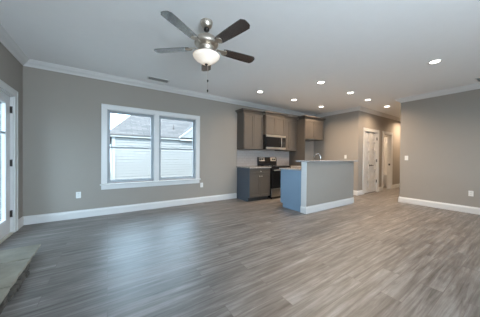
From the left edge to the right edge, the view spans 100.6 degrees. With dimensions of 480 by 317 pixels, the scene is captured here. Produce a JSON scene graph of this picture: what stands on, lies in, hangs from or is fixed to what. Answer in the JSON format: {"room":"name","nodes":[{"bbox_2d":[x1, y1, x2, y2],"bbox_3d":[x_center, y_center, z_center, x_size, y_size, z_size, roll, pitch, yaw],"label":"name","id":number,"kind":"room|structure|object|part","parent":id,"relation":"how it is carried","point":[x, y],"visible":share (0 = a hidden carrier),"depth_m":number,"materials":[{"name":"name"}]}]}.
{"room":"living room","nodes":[
{"label":"living room","id":0,"kind":"room"},
{"bbox_2d":[0,42,22,218],"bbox_3d":[-1.789,-0.224,0.461,0.120,2.743,6.751,0,1,-34],"label":"wall","id":1,"kind":"structure","parent":0,"point":[11,69],"depth_m":3.15,"materials":[{"name":"beige paint"}]},
{"bbox_2d":[0,80,17,243],"bbox_3d":[-3.167,0.051,2.574,0.162,2.135,1.120,0,1,-34],"label":"door","id":2,"kind":"structure","parent":1,"relation":"in","point":[8,95],"depth_m":2.91,"materials":[{"name":"white paint"}]},
{"bbox_3d":[-3.170,0.046,2.553,0.006,1.655,0.572,0,1,-34],"label":"pane","id":3,"kind":"part","parent":2,"relation":"part of","materials":[{"name":"clear glass"}]},
{"bbox_3d":[-3.147,0.047,2.568,0.010,1.703,0.620,0,1,-34],"label":"glazing frame","id":4,"kind":"part","parent":2,"relation":"part of","materials":[{"name":"white paint"}]},
{"bbox_2d":[0,24,28,65],"bbox_3d":[-1.687,-1.546,0.510,0.098,0.098,6.751,0,1,-34],"label":"trim","id":5,"kind":"structure","parent":1,"relation":"attached to","point":[6,39],"depth_m":2.80,"materials":[{"name":"white paint"}]},
{"bbox_2d":[18,217,23,229],"bbox_3d":[-3.529,1.038,3.200,0.017,0.145,0.291,0,1,-34],"label":"baseboard","id":6,"kind":"structure","parent":1,"relation":"attached to","point":[21,220],"depth_m":3.19,"materials":[{"name":"white paint"}]},
{"bbox_2d":[23,66,313,215],"bbox_3d":[-0.494,-0.252,5.443,7.787,2.743,0.120,0,1,-34],"label":"wall","id":7,"kind":"structure","parent":0,"point":[62,111],"depth_m":3.78,"materials":[{"name":"beige paint"}]},
{"bbox_2d":[76,192,80,197],"bbox_3d":[-3.008,0.680,3.711,0.072,0.116,0.008,0,1,-34],"label":"wall outlet","id":8,"kind":"object","parent":7,"relation":"attached to","point":[78,194],"visible":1,"depth_m":3.71,"materials":[{"name":"white plastic"}]},
{"bbox_2d":[23,193,236,224],"bbox_3d":[-1.855,1.043,4.476,4.217,0.145,0.017,0,1,-34],"label":"baseboard","id":9,"kind":"structure","parent":7,"relation":"attached to","point":[42,218],"depth_m":4.04,"materials":[{"name":"white paint"}]},
{"bbox_2d":[107,110,153,182],"bbox_3d":[-2.310,-0.241,4.247,0.875,1.468,0.075,0,1,-34],"label":"window","id":10,"kind":"structure","parent":7,"relation":"in","point":[108,111],"depth_m":4.20,"materials":[{"name":"plastic"}]},
{"bbox_3d":[-2.307,0.112,4.240,0.819,0.707,0.028,0,1,-34],"label":"sash","id":11,"kind":"part","parent":10,"relation":"part of","materials":[{"name":"glass"}]},
{"bbox_3d":[-2.317,-0.577,4.259,0.819,0.740,0.026,0,1,-34],"label":"sash","id":12,"kind":"part","parent":10,"relation":"part of","materials":[{"name":"glass"}]},
{"bbox_2d":[101,180,198,189],"bbox_3d":[-1.870,0.571,4.459,2.031,0.088,0.018,0,1,-34],"label":"trim","id":13,"kind":"structure","parent":7,"relation":"attached to","point":[103,187],"depth_m":4.34,"materials":[{"name":"white paint"}]},
{"bbox_2d":[101,104,199,183],"bbox_3d":[-1.859,-0.281,4.447,2.031,1.568,0.029,0,1,-34],"label":"trim","id":14,"kind":"structure","parent":7,"relation":"attached to","point":[104,107],"depth_m":4.42,"materials":[{"name":"white paint"}]},
{"bbox_2d":[100,179,200,185],"bbox_3d":[-1.870,0.515,4.459,2.071,0.024,0.095,0,1,-34],"label":"window sill","id":15,"kind":"structure","parent":7,"relation":"attached to","point":[179,179],"depth_m":4.35,"materials":[{"name":"white paint"}]},
{"bbox_2d":[24,59,314,115],"bbox_3d":[-0.372,-1.573,5.374,7.667,0.098,0.098,0,1,-34],"label":"trim","id":16,"kind":"structure","parent":7,"relation":"attached to","point":[30,63],"depth_m":4.23,"materials":[{"name":"white paint"}]},
{"bbox_2d":[159,116,194,179],"bbox_3d":[-1.501,-0.238,4.784,0.877,1.468,0.075,0,1,-34],"label":"window","id":17,"kind":"structure","parent":7,"relation":"in","point":[160,117],"depth_m":4.73,"materials":[{"name":"plastic"}]},
{"bbox_3d":[-1.507,-0.575,4.796,0.821,0.740,0.026,0,1,-34],"label":"sash","id":18,"kind":"part","parent":17,"relation":"part of","materials":[{"name":"glass"}]},
{"bbox_3d":[-1.497,0.114,4.777,0.821,0.707,0.028,0,1,-34],"label":"sash","id":19,"kind":"part","parent":17,"relation":"part of","materials":[{"name":"glass"}]},
{"bbox_2d":[235,108,263,149],"bbox_3d":[0.281,-0.795,5.636,0.749,1.088,0.395,0,1,-34],"label":"upper cabinet","id":20,"kind":"object","parent":7,"relation":"attached to","point":[249,121],"visible":1,"depth_m":5.51,"materials":[{"name":"beige paint"}]},
{"bbox_3d":[0.249,-0.742,5.450,0.326,0.961,0.020,0,1,-34],"label":"door","id":21,"kind":"part","parent":20,"relation":"part of","materials":[{"name":"beige paint"}]},
{"bbox_3d":[0.285,-1.296,5.632,0.749,0.085,0.394,0,1,-34],"label":"cornice","id":22,"kind":"part","parent":20,"relation":"part of","materials":[{"name":"beige paint"}]},
{"bbox_3d":[0.523,-0.741,5.632,0.326,0.961,0.020,0,1,-34],"label":"door","id":23,"kind":"part","parent":20,"relation":"part of","materials":[{"name":"beige paint"}]},
{"bbox_2d":[237,150,288,165],"bbox_3d":[0.793,-0.014,6.221,2.110,0.472,0.010,0,1,-34],"label":"backsplash","id":24,"kind":"structure","parent":7,"relation":"attached to","point":[244,157],"depth_m":6.02,"materials":[{"name":"tile"}]},
{"bbox_2d":[263,111,287,135],"bbox_3d":[0.944,-1.012,6.015,0.906,0.648,0.492,0,1,-34],"label":"upper cabinet","id":25,"kind":"object","parent":7,"relation":"attached to","point":[273,122],"visible":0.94,"depth_m":5.82,"materials":[{"name":"beige paint"}]},
{"bbox_3d":[0.892,-0.959,5.757,0.369,0.521,0.020,0,1,-34],"label":"door","id":26,"kind":"part","parent":25,"relation":"part of","materials":[{"name":"beige paint"}]},
{"bbox_2d":[263,134,285,149],"bbox_3d":[0.949,-0.476,6.007,0.756,0.416,0.506,0,1,-34],"label":"microwave","id":27,"kind":"object","parent":25,"relation":"attached to","point":[270,142],"visible":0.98,"depth_m":5.79,"materials":[{"name":"silver metal"}]},
{"bbox_3d":[0.987,-0.298,5.795,0.586,0.060,0.034,0,1,-34],"label":"door","id":28,"kind":"part","parent":27,"relation":"part of","materials":[{"name":"metal"}]},
{"bbox_3d":[1.304,-0.472,6.004,0.167,0.288,0.032,0,1,-34],"label":"control panel","id":29,"kind":"part","parent":27,"relation":"part of","materials":[{"name":"black ceramic"}]},
{"bbox_3d":[1.056,-1.291,5.847,0.906,0.085,0.095,0,1,-34],"label":"cornice","id":30,"kind":"part","parent":25,"relation":"part of","materials":[{"name":"beige paint"}]},
{"bbox_3d":[1.202,-0.958,5.963,0.369,0.521,0.020,0,1,-34],"label":"door","id":31,"kind":"part","parent":25,"relation":"part of","materials":[{"name":"beige paint"}]},
{"bbox_2d":[275,116,297,150],"bbox_3d":[1.510,-0.790,6.452,0.654,1.088,0.395,0,1,-34],"label":"upper cabinet","id":32,"kind":"object","parent":7,"relation":"attached to","point":[290,121],"visible":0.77,"depth_m":6.36,"materials":[{"name":"beige paint"}]},
{"bbox_3d":[1.454,-0.738,6.249,0.313,0.961,0.020,0,1,-34],"label":"door","id":33,"kind":"part","parent":32,"relation":"part of","materials":[{"name":"beige paint"}]},
{"bbox_3d":[1.515,-1.292,6.448,0.653,0.085,0.394,0,1,-34],"label":"cornice","id":34,"kind":"part","parent":32,"relation":"part of","materials":[{"name":"beige paint"}]},
{"bbox_3d":[1.718,-0.737,6.425,0.313,0.961,0.020,0,1,-34],"label":"door","id":35,"kind":"part","parent":32,"relation":"part of","materials":[{"name":"beige paint"}]},
{"bbox_2d":[298,115,325,141],"bbox_3d":[2.290,-0.990,6.788,1.093,0.735,0.692,0,1,-34],"label":"upper cabinet","id":36,"kind":"object","parent":7,"relation":"attached to","point":[313,125],"visible":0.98,"depth_m":6.52,"materials":[{"name":"beige paint"}]},
{"bbox_3d":[2.254,-0.936,6.421,0.462,0.608,0.020,0,1,-34],"label":"door","id":37,"kind":"part","parent":36,"relation":"part of","materials":[{"name":"beige paint"}]},
{"bbox_3d":[2.403,-1.312,6.620,1.093,0.085,0.295,0,1,-34],"label":"cornice","id":38,"kind":"part","parent":36,"relation":"part of","materials":[{"name":"beige paint"}]},
{"bbox_3d":[2.643,-0.934,6.679,0.462,0.608,0.020,0,1,-34],"label":"door","id":39,"kind":"part","parent":36,"relation":"part of","materials":[{"name":"beige paint"}]},
{"bbox_2d":[0,186,479,316],"bbox_3d":[3.584,1.212,4.543,13.397,0.100,7.620,0,1,-34],"label":"floor","id":40,"kind":"structure","parent":0,"point":[377,254],"depth_m":2.21,"materials":[{"name":"wood"}]},
{"bbox_2d":[0,244,40,313],"bbox_3d":[-1.982,1.089,1.352,0.552,0.100,2.229,0,1,-34],"label":"hearth","id":41,"kind":"object","parent":40,"relation":"on","point":[15,262],"visible":1,"depth_m":1.88,"materials":[{"name":"stone"}]},
{"bbox_2d":[237,167,269,201],"bbox_3d":[0.387,0.692,5.569,0.717,0.867,0.625,0,1,-34],"label":"base cabinet","id":42,"kind":"object","parent":40,"relation":"on","point":[253,184],"visible":0.97,"depth_m":5.34,"materials":[{"name":"beige paint"}]},
{"bbox_3d":[0.083,0.690,5.397,0.020,0.867,0.575,0,1,-34],"label":"panel","id":43,"kind":"part","parent":42,"relation":"part of","materials":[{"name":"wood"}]},
{"bbox_2d":[236,166,270,168],"bbox_3d":[0.380,0.241,5.568,0.740,0.030,0.643,0,1,-34],"label":"countertop","id":44,"kind":"structure","parent":42,"relation":"on","point":[249,167],"depth_m":5.47,"materials":[{"name":"grey stone"}]},
{"bbox_3d":[0.393,0.721,5.245,0.344,0.585,0.020,0,1,-34],"label":"door","id":45,"kind":"part","parent":42,"relation":"part of","materials":[{"name":"beige paint"}]},
{"bbox_3d":[0.542,0.344,5.338,0.693,0.140,0.020,0,1,-34],"label":"drawer","id":46,"kind":"part","parent":42,"relation":"part of","materials":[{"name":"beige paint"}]},
{"bbox_3d":[0.683,0.722,5.438,0.344,0.585,0.020,0,1,-34],"label":"door","id":47,"kind":"part","parent":42,"relation":"part of","materials":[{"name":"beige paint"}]},
{"bbox_2d":[257,157,290,198],"bbox_3d":[1.029,0.544,5.955,0.762,1.168,0.705,0,1,-34],"label":"range","id":48,"kind":"object","parent":40,"relation":"on","point":[275,172],"visible":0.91,"depth_m":5.63,"materials":[{"name":"black metal"}]},
{"bbox_2d":[259,165,288,166],"bbox_3d":[1.037,0.223,5.945,0.762,0.018,0.576,0,1,-34],"label":"cooktop","id":49,"kind":"object","parent":48,"relation":"in","point":[259,165],"depth_m":5.97,"materials":[{"name":"black glass"}]},
{"bbox_3d":[1.182,0.957,5.722,0.750,0.230,0.038,0,1,-34],"label":"storage drawer","id":50,"kind":"part","parent":48,"relation":"part of","materials":[{"name":"metal"}]},
{"bbox_3d":[1.185,0.539,5.719,0.750,0.585,0.038,0,1,-34],"label":"oven door","id":51,"kind":"part","parent":48,"relation":"part of","materials":[{"name":"black glass"}]},
{"bbox_2d":[280,169,300,211],"bbox_3d":[1.918,0.702,5.010,1.892,0.882,0.609,0,1,-34],"label":"base cabinet","id":52,"kind":"object","parent":40,"relation":"on","point":[290,197],"visible":0.24,"depth_m":4.46,"materials":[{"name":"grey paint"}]},
{"bbox_2d":[279,167,300,170],"bbox_3d":[1.908,0.244,5.005,1.945,0.030,0.623,0,1,-34],"label":"countertop","id":53,"kind":"structure","parent":52,"relation":"on","point":[291,168],"depth_m":4.52,"materials":[{"name":"grey stone"}]},
{"bbox_2d":[289,118,304,165],"bbox_3d":[1.862,-0.070,6.543,0.021,2.398,0.647,0,1,-34],"label":"panel","id":54,"kind":"object","parent":40,"relation":"on","point":[299,154],"visible":0.36,"depth_m":6.44,"materials":[{"name":"beige paint"}]},
{"bbox_2d":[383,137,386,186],"bbox_3d":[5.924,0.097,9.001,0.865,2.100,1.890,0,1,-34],"label":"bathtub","id":55,"kind":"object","parent":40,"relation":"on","point":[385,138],"visible":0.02,"depth_m":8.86,"materials":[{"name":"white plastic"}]},
{"bbox_2d":[383,173,386,186],"bbox_3d":[5.906,0.897,9.001,0.840,0.500,1.850,0,1,-34],"label":"tub","id":56,"kind":"object","parent":55,"relation":"in","point":[384,174],"depth_m":8.19,"materials":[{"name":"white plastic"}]},
{"bbox_2d":[0,0,479,117],"bbox_3d":[3.943,-1.646,3.763,14.077,0.150,9.550,0,1,-34],"label":"ceiling","id":57,"kind":"structure","parent":0,"point":[380,51],"depth_m":2.78,"materials":[{"name":"paint"}]},
{"bbox_2d":[147,76,169,82],"bbox_3d":[-1.678,-1.619,4.103,0.420,0.008,0.190,0,1,-34],"label":"ceiling vent","id":58,"kind":"object","parent":57,"relation":"in","point":[148,77],"visible":1,"depth_m":4.09,"materials":[{"name":"white plastic"}]},
{"bbox_2d":[154,11,254,91],"bbox_3d":[-0.355,-1.183,2.340,1.214,0.830,1.236,0,1,-34],"label":"ceiling fan","id":59,"kind":"object","parent":57,"relation":"hanging from","point":[206,43],"visible":1,"depth_m":2.23,"materials":[{"name":"silver metal"}]},
{"bbox_3d":[-0.812,-1.300,2.391,0.439,0.030,0.134,1,0,8],"label":"blade","id":60,"kind":"part","parent":59,"relation":"part of","materials":[{"name":"grey wood"}]},
{"bbox_3d":[-0.578,-1.294,1.950,0.134,0.030,0.439,1,1,26],"label":"blade","id":61,"kind":"part","parent":59,"relation":"part of","materials":[{"name":"grey wood"}]},
{"bbox_3d":[-0.466,-1.300,2.750,0.134,0.030,0.439,0,0,-10],"label":"blade","id":62,"kind":"part","parent":59,"relation":"part of","materials":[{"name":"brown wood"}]},
{"bbox_3d":[-0.393,-1.155,2.333,0.308,0.102,0.308,0,1,-34],"label":"lamp shade","id":63,"kind":"part","parent":59,"relation":"part of","materials":[{"name":"white glass"}]},
{"bbox_3d":[-0.086,-1.291,2.038,0.439,0.030,0.134,1,1,44],"label":"blade","id":64,"kind":"part","parent":59,"relation":"part of","materials":[{"name":"brown wood"}]},
{"bbox_3d":[-0.017,-1.294,2.532,0.439,0.030,0.134,0,1,-28],"label":"blade","id":65,"kind":"part","parent":59,"relation":"part of","materials":[{"name":"brown wood"}]},
{"bbox_2d":[428,59,441,63],"bbox_3d":[3.164,-1.569,3.234,0.176,0.008,0.176,0,1,-34],"label":"recessed light","id":66,"kind":"object","parent":57,"relation":"in","point":[436,60],"visible":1,"depth_m":3.23,"materials":[{"name":"white plastic"}]},
{"bbox_2d":[306,162,353,206],"bbox_3d":[2.127,0.612,4.705,1.882,1.073,0.125,0,1,-34],"label":"wall","id":67,"kind":"structure","parent":0,"point":[326,181],"depth_m":4.56,"materials":[{"name":"beige paint"}]},
{"bbox_2d":[300,206,304,213],"bbox_3d":[1.321,1.073,4.176,0.017,0.145,0.127,0,1,-34],"label":"baseboard","id":68,"kind":"structure","parent":67,"relation":"attached to","point":[302,208],"depth_m":4.18,"materials":[{"name":"white paint"}]},
{"bbox_2d":[301,162,306,206],"bbox_3d":[1.338,0.609,4.180,0.012,1.073,0.127,0,1,-34],"label":"trim","id":69,"kind":"structure","parent":67,"relation":"attached to","point":[303,164],"depth_m":4.18,"materials":[{"name":"white paint"}]},
{"bbox_2d":[296,160,358,161],"bbox_3d":[2.139,0.058,4.729,2.045,0.030,0.315,0,1,-34],"label":"bar","id":70,"kind":"object","parent":67,"relation":"on","point":[296,160],"visible":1,"depth_m":4.41,"materials":[{"name":"grey stone"}]},
{"bbox_2d":[305,197,353,213],"bbox_3d":[2.151,1.077,4.639,1.912,0.145,0.017,0,1,-34],"label":"baseboard","id":71,"kind":"structure","parent":67,"relation":"attached to","point":[310,209],"depth_m":4.54,"materials":[{"name":"white paint"}]},
{"bbox_2d":[354,110,400,190],"bbox_3d":[5.937,-0.215,7.776,5.510,2.743,0.120,0,1,-34],"label":"wall","id":72,"kind":"structure","parent":0,"point":[362,119],"depth_m":6.83,"materials":[{"name":"beige paint"}]},
{"bbox_2d":[362,128,378,193],"bbox_3d":[4.357,0.084,6.709,1.100,2.135,0.159,0,1,-34],"label":"door","id":73,"kind":"structure","parent":72,"relation":"in","point":[370,180],"depth_m":6.70,"materials":[{"name":"white paint"}]},
{"bbox_2d":[359,106,400,121],"bbox_3d":[5.968,-1.536,7.647,5.608,0.098,0.098,0,1,-34],"label":"trim","id":74,"kind":"structure","parent":72,"relation":"attached to","point":[367,110],"depth_m":6.83,"materials":[{"name":"white paint"}]},
{"bbox_2d":[313,89,479,207],"bbox_3d":[4.674,-0.202,4.821,0.139,2.743,6.871,0,1,-34],"label":"wall","id":75,"kind":"structure","parent":0,"point":[440,135],"depth_m":4.76,"materials":[{"name":"beige paint"}]},
{"bbox_2d":[314,106,359,116],"bbox_3d":[3.227,-1.553,6.795,0.098,0.098,1.709,0,1,-34],"label":"trim","id":76,"kind":"structure","parent":75,"relation":"attached to","point":[358,107],"depth_m":6.66,"materials":[{"name":"white paint"}]},
{"bbox_2d":[395,83,479,102],"bbox_3d":[5.349,-1.509,3.631,0.098,0.098,4.173,0,1,-34],"label":"trim","id":77,"kind":"structure","parent":75,"relation":"attached to","point":[472,86],"depth_m":4.63,"materials":[{"name":"white paint"}]},
{"bbox_2d":[398,197,479,214],"bbox_3d":[5.382,1.113,3.641,0.017,0.145,4.092,0,1,-34],"label":"baseboard","id":78,"kind":"structure","parent":75,"relation":"attached to","point":[461,208],"depth_m":4.65,"materials":[{"name":"white paint"}]},
{"bbox_3d":[5.228,-0.228,8.673,2.640,2.743,2.160,0,1,-34],"label":"wall","id":79,"kind":"structure","parent":0,"visible":0},
{"bbox_2d":[381,131,392,190],"bbox_3d":[5.237,0.084,7.698,0.880,2.135,0.812,0,1,-34],"label":"door","id":80,"kind":"structure","parent":79,"relation":"in","point":[389,135],"depth_m":7.58,"materials":[{"name":"white paint"}]},
{"label":"outside","id":81,"kind":"structure","parent":0,"visible":0},
{"bbox_3d":[-1.374,1.416,11.109,70.000,0.200,80.000,0,1,-34],"label":"ground","id":82,"kind":"structure","parent":81,"visible":0},
{"bbox_2d":[110,115,193,182],"bbox_3d":[-3.234,-1.470,16.568,13.080,5.450,9.580,0,1,-34],"label":"house","id":83,"kind":"structure","parent":82,"relation":"on","point":[135,131],"depth_m":10.39,"materials":[{"name":"white"}]}
]}

